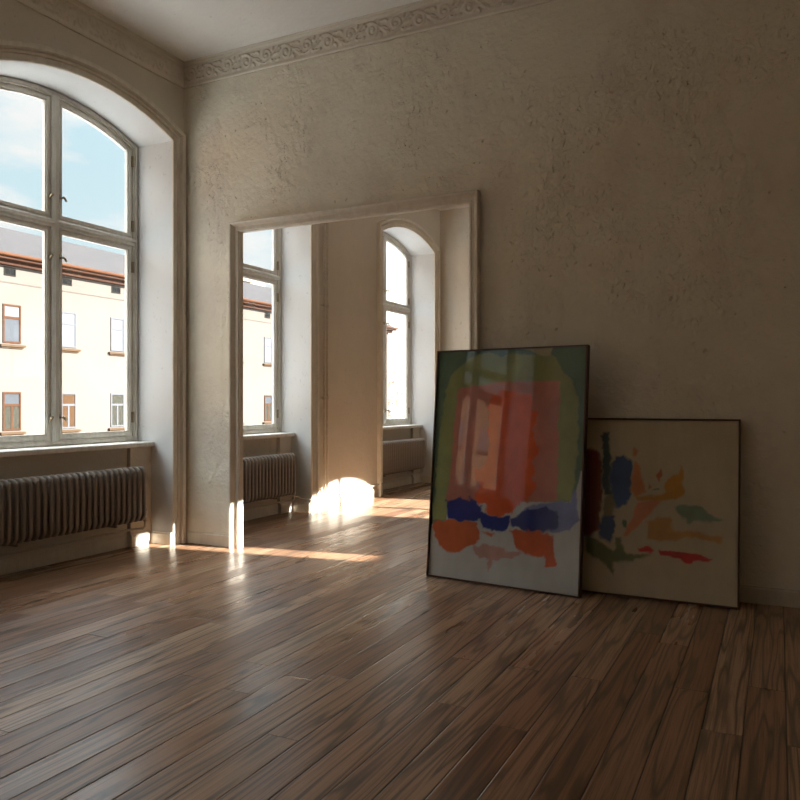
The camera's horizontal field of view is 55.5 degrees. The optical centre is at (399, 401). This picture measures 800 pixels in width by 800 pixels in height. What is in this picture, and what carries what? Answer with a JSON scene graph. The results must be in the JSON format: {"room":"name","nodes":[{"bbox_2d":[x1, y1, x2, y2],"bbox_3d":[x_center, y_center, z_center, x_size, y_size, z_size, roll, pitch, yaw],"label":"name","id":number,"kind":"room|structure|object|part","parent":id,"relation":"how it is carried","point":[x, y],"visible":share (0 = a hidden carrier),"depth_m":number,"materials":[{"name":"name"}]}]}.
{"room":"empty apartment room","nodes":[
{"label":"empty apartment room","id":0,"kind":"room"},
{"bbox_2d":[0,0,439,559],"bbox_3d":[-2.218,-0.760,7.163,0.475,4.920,12.540,0,0,26],"label":"wall","id":1,"kind":"structure","parent":0,"point":[352,244],"depth_m":8.99,"materials":[{"name":"paint"}]},
{"bbox_2d":[0,466,147,556],"bbox_3d":[-2.643,0.853,6.162,0.236,0.575,1.500,0,0,26],"label":"radiator","id":2,"kind":"object","parent":1,"relation":"attached to","point":[45,506],"visible":1,"depth_m":6.01,"materials":[{"name":"beige metal"}]},
{"bbox_2d":[0,39,185,544],"bbox_3d":[-2.664,-0.703,6.201,0.524,4.006,2.068,0,0,26],"label":"window","id":3,"kind":"structure","parent":1,"relation":"in","point":[50,220],"depth_m":6.37,"materials":[{"name":"grey paint"}]},
{"bbox_3d":[-3.074,-2.018,5.913,0.042,1.007,0.820,0,0,26],"label":"sash","id":4,"kind":"part","parent":3,"relation":"part of","materials":[{"name":"clear glass"}]},
{"bbox_3d":[-3.074,-0.562,5.913,0.042,1.765,0.820,0,0,26],"label":"sash","id":5,"kind":"part","parent":3,"relation":"part of","materials":[{"name":"grey paint"}]},
{"bbox_3d":[-2.871,-1.103,6.303,0.062,2.937,1.800,0,0,26],"label":"frame","id":6,"kind":"part","parent":3,"relation":"part of","materials":[{"name":"grey paint"}]},
{"bbox_3d":[-2.760,0.388,6.248,0.230,0.045,1.798,0,0,26],"label":"sill","id":7,"kind":"part","parent":3,"relation":"part of","materials":[{"name":"grey paint"}]},
{"bbox_3d":[-2.682,-2.018,6.701,0.042,1.007,0.820,0,0,26],"label":"sash","id":8,"kind":"part","parent":3,"relation":"part of","materials":[{"name":"clear glass"}]},
{"bbox_3d":[-2.682,-0.562,6.701,0.042,1.765,0.820,0,0,26],"label":"sash","id":9,"kind":"part","parent":3,"relation":"part of","materials":[{"name":"grey paint"}]},
{"bbox_2d":[16,0,183,87],"bbox_3d":[-3.305,-3.013,4.370,0.066,0.215,5.970,0,0,26],"label":"trim","id":10,"kind":"structure","parent":1,"relation":"attached to","point":[80,20],"depth_m":6.25,"materials":[{"name":"grey paint"}]},
{"bbox_2d":[0,475,430,575],"bbox_3d":[-2.128,1.244,7.118,0.306,0.112,11.940,0,0,26],"label":"baseboard","id":11,"kind":"structure","parent":1,"relation":"attached to","point":[25,562],"depth_m":6.86,"materials":[{"name":"paint"}]},
{"bbox_2d":[243,453,295,509],"bbox_3d":[-1.603,0.873,8.231,0.236,0.575,1.500,0,0,26],"label":"radiator","id":12,"kind":"object","parent":1,"relation":"attached to","point":[265,477],"visible":0.62,"depth_m":8.33,"materials":[{"name":"beige metal"}]},
{"bbox_2d":[243,224,319,511],"bbox_3d":[-1.649,-0.703,8.242,0.524,4.006,2.068,0,0,26],"label":"window","id":13,"kind":"structure","parent":1,"relation":"in","point":[273,277],"depth_m":9.02,"materials":[{"name":"beige paint"}]},
{"bbox_3d":[-1.667,-2.018,8.742,0.042,1.007,0.820,0,0,26],"label":"sash","id":14,"kind":"part","parent":13,"relation":"part of","materials":[{"name":"clear glass"}]},
{"bbox_3d":[-1.667,-0.562,8.742,0.042,1.765,0.820,0,0,26],"label":"sash","id":15,"kind":"part","parent":13,"relation":"part of","materials":[{"name":"grey paint"}]},
{"bbox_3d":[-1.855,-1.103,8.345,0.062,2.937,1.800,0,0,26],"label":"frame","id":16,"kind":"part","parent":13,"relation":"part of","materials":[{"name":"grey paint"}]},
{"bbox_3d":[-1.744,0.388,8.290,0.230,0.045,1.798,0,0,26],"label":"sill","id":17,"kind":"part","parent":13,"relation":"part of","materials":[{"name":"grey paint"}]},
{"bbox_3d":[-1.438,-0.703,8.137,0.054,4.006,2.068,0,0,26],"label":"casing","id":18,"kind":"part","parent":13,"relation":"part of","materials":[{"name":"beige paint"}]},
{"bbox_2d":[292,223,325,509],"bbox_3d":[-1.069,-0.910,9.004,0.472,4.420,0.136,0,0,-38],"label":"pilaster","id":19,"kind":"object","parent":1,"relation":"attached to","point":[324,303],"visible":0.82,"depth_m":9.13,"materials":[{"name":"beige paint"}]},
{"bbox_2d":[326,223,384,508],"bbox_3d":[-0.545,-0.910,9.975,0.223,4.420,1.719,0,0,20],"label":"wall pier","id":20,"kind":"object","parent":1,"relation":"attached to","point":[327,303],"visible":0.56,"depth_m":9.20,"materials":[{"name":"beige paint"}]},
{"bbox_2d":[383,438,424,480],"bbox_3d":[-0.009,0.853,11.458,0.236,0.575,1.500,0,0,26],"label":"radiator","id":21,"kind":"object","parent":1,"relation":"attached to","point":[404,455],"visible":0.94,"depth_m":11.35,"materials":[{"name":"beige metal"}]},
{"bbox_2d":[377,217,439,496],"bbox_3d":[-0.041,-0.703,11.474,0.524,4.006,2.068,0,0,26],"label":"window","id":22,"kind":"structure","parent":1,"relation":"in","point":[383,305],"depth_m":11.54,"materials":[{"name":"beige paint"}]},
{"bbox_3d":[-0.248,-1.103,11.577,0.062,2.937,1.800,0,0,26],"label":"frame","id":23,"kind":"part","parent":22,"relation":"part of","materials":[{"name":"grey paint"}]},
{"bbox_3d":[-0.059,-2.018,11.975,0.042,1.007,0.820,0,0,26],"label":"sash","id":24,"kind":"part","parent":22,"relation":"part of","materials":[{"name":"clear glass"}]},
{"bbox_3d":[-0.059,-0.562,11.975,0.042,1.765,0.820,0,0,26],"label":"sash","id":25,"kind":"part","parent":22,"relation":"part of","materials":[{"name":"grey paint"}]},
{"bbox_3d":[-0.137,0.388,11.522,0.230,0.045,1.798,0,0,26],"label":"sill","id":26,"kind":"part","parent":22,"relation":"part of","materials":[{"name":"grey paint"}]},
{"bbox_2d":[243,278,264,286],"bbox_3d":[-25.161,-3.850,108.370,8.300,28.300,9.200,0,0,26],"label":"sky","id":27,"kind":"structure","parent":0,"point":[244,279],"depth_m":108.34,"materials":[{"name":"white"}]},
{"bbox_2d":[78,0,468,210],"bbox_3d":[0.725,-3.245,5.699,7.300,0.250,12.540,0,0,26],"label":"ceiling","id":28,"kind":"structure","parent":0,"point":[187,30],"depth_m":6.18,"materials":[{"name":"paint"}]},
{"bbox_2d":[387,243,404,418],"bbox_3d":[2.865,-4.200,93.984,3.900,29.000,32.800,0,0,26],"label":"sky","id":29,"kind":"structure","parent":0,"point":[395,260],"depth_m":84.42,"materials":[{"name":"white"}]},
{"bbox_2d":[0,482,799,799],"bbox_3d":[0.725,1.450,5.699,7.300,0.300,12.540,0,0,26],"label":"floor","id":30,"kind":"structure","parent":0,"point":[318,657],"depth_m":3.57,"materials":[{"name":"brown wood"}]},
{"bbox_2d":[426,344,589,597],"bbox_3d":[0.746,0.455,5.428,1.186,1.690,0.213,0,0,34],"label":"framed painting","id":31,"kind":"object","parent":30,"relation":"on","point":[507,507],"visible":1,"depth_m":5.39,"materials":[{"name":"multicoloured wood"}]},
{"bbox_2d":[582,418,740,608],"bbox_3d":[1.626,0.706,5.103,1.202,1.189,0.206,0,0,27],"label":"framed painting","id":32,"kind":"object","parent":30,"relation":"on","point":[662,517],"visible":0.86,"depth_m":5.03,"materials":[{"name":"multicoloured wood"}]},
{"bbox_2d":[440,207,468,350],"bbox_3d":[3.697,-0.950,11.056,6.750,4.540,0.300,0,0,26],"label":"wall","id":33,"kind":"structure","parent":0,"point":[454,223],"depth_m":12.29,"materials":[{"name":"paint"}]},
{"bbox_2d":[184,0,799,589],"bbox_3d":[0.957,-0.950,5.604,6.700,4.540,0.036,0,0,26],"label":"wall","id":34,"kind":"structure","parent":0,"point":[634,165],"depth_m":5.39,"materials":[{"name":"paint"}]},
{"bbox_2d":[229,190,479,547],"bbox_3d":[-0.450,-0.148,6.272,2.350,2.896,0.100,0,0,26],"label":"door frame","id":35,"kind":"structure","parent":34,"relation":"in","point":[471,198],"depth_m":6.65,"materials":[{"name":"beige paint"}]},
{"bbox_2d":[182,0,555,88],"bbox_3d":[0.934,-3.013,5.558,6.600,0.215,0.066,0,0,26],"label":"trim","id":36,"kind":"structure","parent":34,"relation":"attached to","point":[415,17],"depth_m":6.25,"materials":[{"name":"grey paint"}]},
{"bbox_2d":[186,530,799,607],"bbox_3d":[0.945,1.244,5.580,6.600,0.112,0.016,0,0,26],"label":"baseboard","id":37,"kind":"structure","parent":34,"relation":"attached to","point":[773,596],"depth_m":4.90,"materials":[{"name":"paint"}]},
{"label":"outside","id":38,"kind":"structure","parent":0,"visible":0},
{"bbox_3d":[-8.756,10.450,27.168,150.000,0.300,250.000,0,0,26],"label":"ground","id":39,"kind":"structure","parent":38,"visible":0},
{"bbox_2d":[0,227,398,435],"bbox_3d":[-19.333,0.825,38.738,12.755,18.950,60.700,0,0,26],"label":"apartment building","id":40,"kind":"structure","parent":39,"relation":"on","point":[93,280],"depth_m":35.42,"materials":[{"name":"cream painted stucco"},{"name":"clear glass"},{"name":"clay roof tile"}]},
{"bbox_3d":[-16.415,-5.470,31.965,0.008,0.240,0.450,0,0,26],"label":"pane","id":41,"kind":"part","parent":40,"relation":"part of","materials":[{"name":"grey glass"}]},
{"bbox_3d":[-16.375,0.390,32.040,0.010,1.470,0.690,0,0,26],"label":"pane","id":42,"kind":"part","parent":40,"relation":"part of","materials":[{"name":"glass"}]},
{"bbox_3d":[-16.375,-3.290,32.040,0.010,1.470,0.690,0,0,26],"label":"pane","id":43,"kind":"part","parent":40,"relation":"part of","materials":[{"name":"white glass"}]},
{"bbox_3d":[-15.142,-5.470,34.526,0.008,0.240,0.450,0,0,26],"label":"pane","id":44,"kind":"part","parent":40,"relation":"part of","materials":[{"name":"grey glass"}]},
{"bbox_3d":[-15.101,0.390,34.601,0.010,1.470,0.690,0,0,26],"label":"pane","id":45,"kind":"part","parent":40,"relation":"part of","materials":[{"name":"orange glass"}]},
{"bbox_3d":[-15.101,-3.290,34.601,0.010,1.470,0.690,0,0,26],"label":"pane","id":46,"kind":"part","parent":40,"relation":"part of","materials":[{"name":"white glass"}]},
{"bbox_3d":[-13.827,-3.290,37.161,0.010,1.470,0.690,0,0,26],"label":"pane","id":47,"kind":"part","parent":40,"relation":"part of","materials":[{"name":"white glass"}]},
{"bbox_3d":[-13.827,0.390,37.161,0.010,1.470,0.690,0,0,26],"label":"pane","id":48,"kind":"part","parent":40,"relation":"part of","materials":[{"name":"grey glass"}]},
{"bbox_3d":[-8.359,0.390,48.157,0.010,1.470,0.690,0,0,26],"label":"pane","id":49,"kind":"part","parent":40,"relation":"part of","materials":[{"name":"glass"}]},
{"bbox_3d":[-8.359,-3.290,48.157,0.010,1.470,0.690,0,0,26],"label":"pane","id":50,"kind":"part","parent":40,"relation":"part of","materials":[{"name":"white glass"}]},
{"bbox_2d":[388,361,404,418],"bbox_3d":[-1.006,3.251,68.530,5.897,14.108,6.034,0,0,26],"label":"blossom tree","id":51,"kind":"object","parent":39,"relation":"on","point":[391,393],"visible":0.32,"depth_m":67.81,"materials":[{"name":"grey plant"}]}
]}

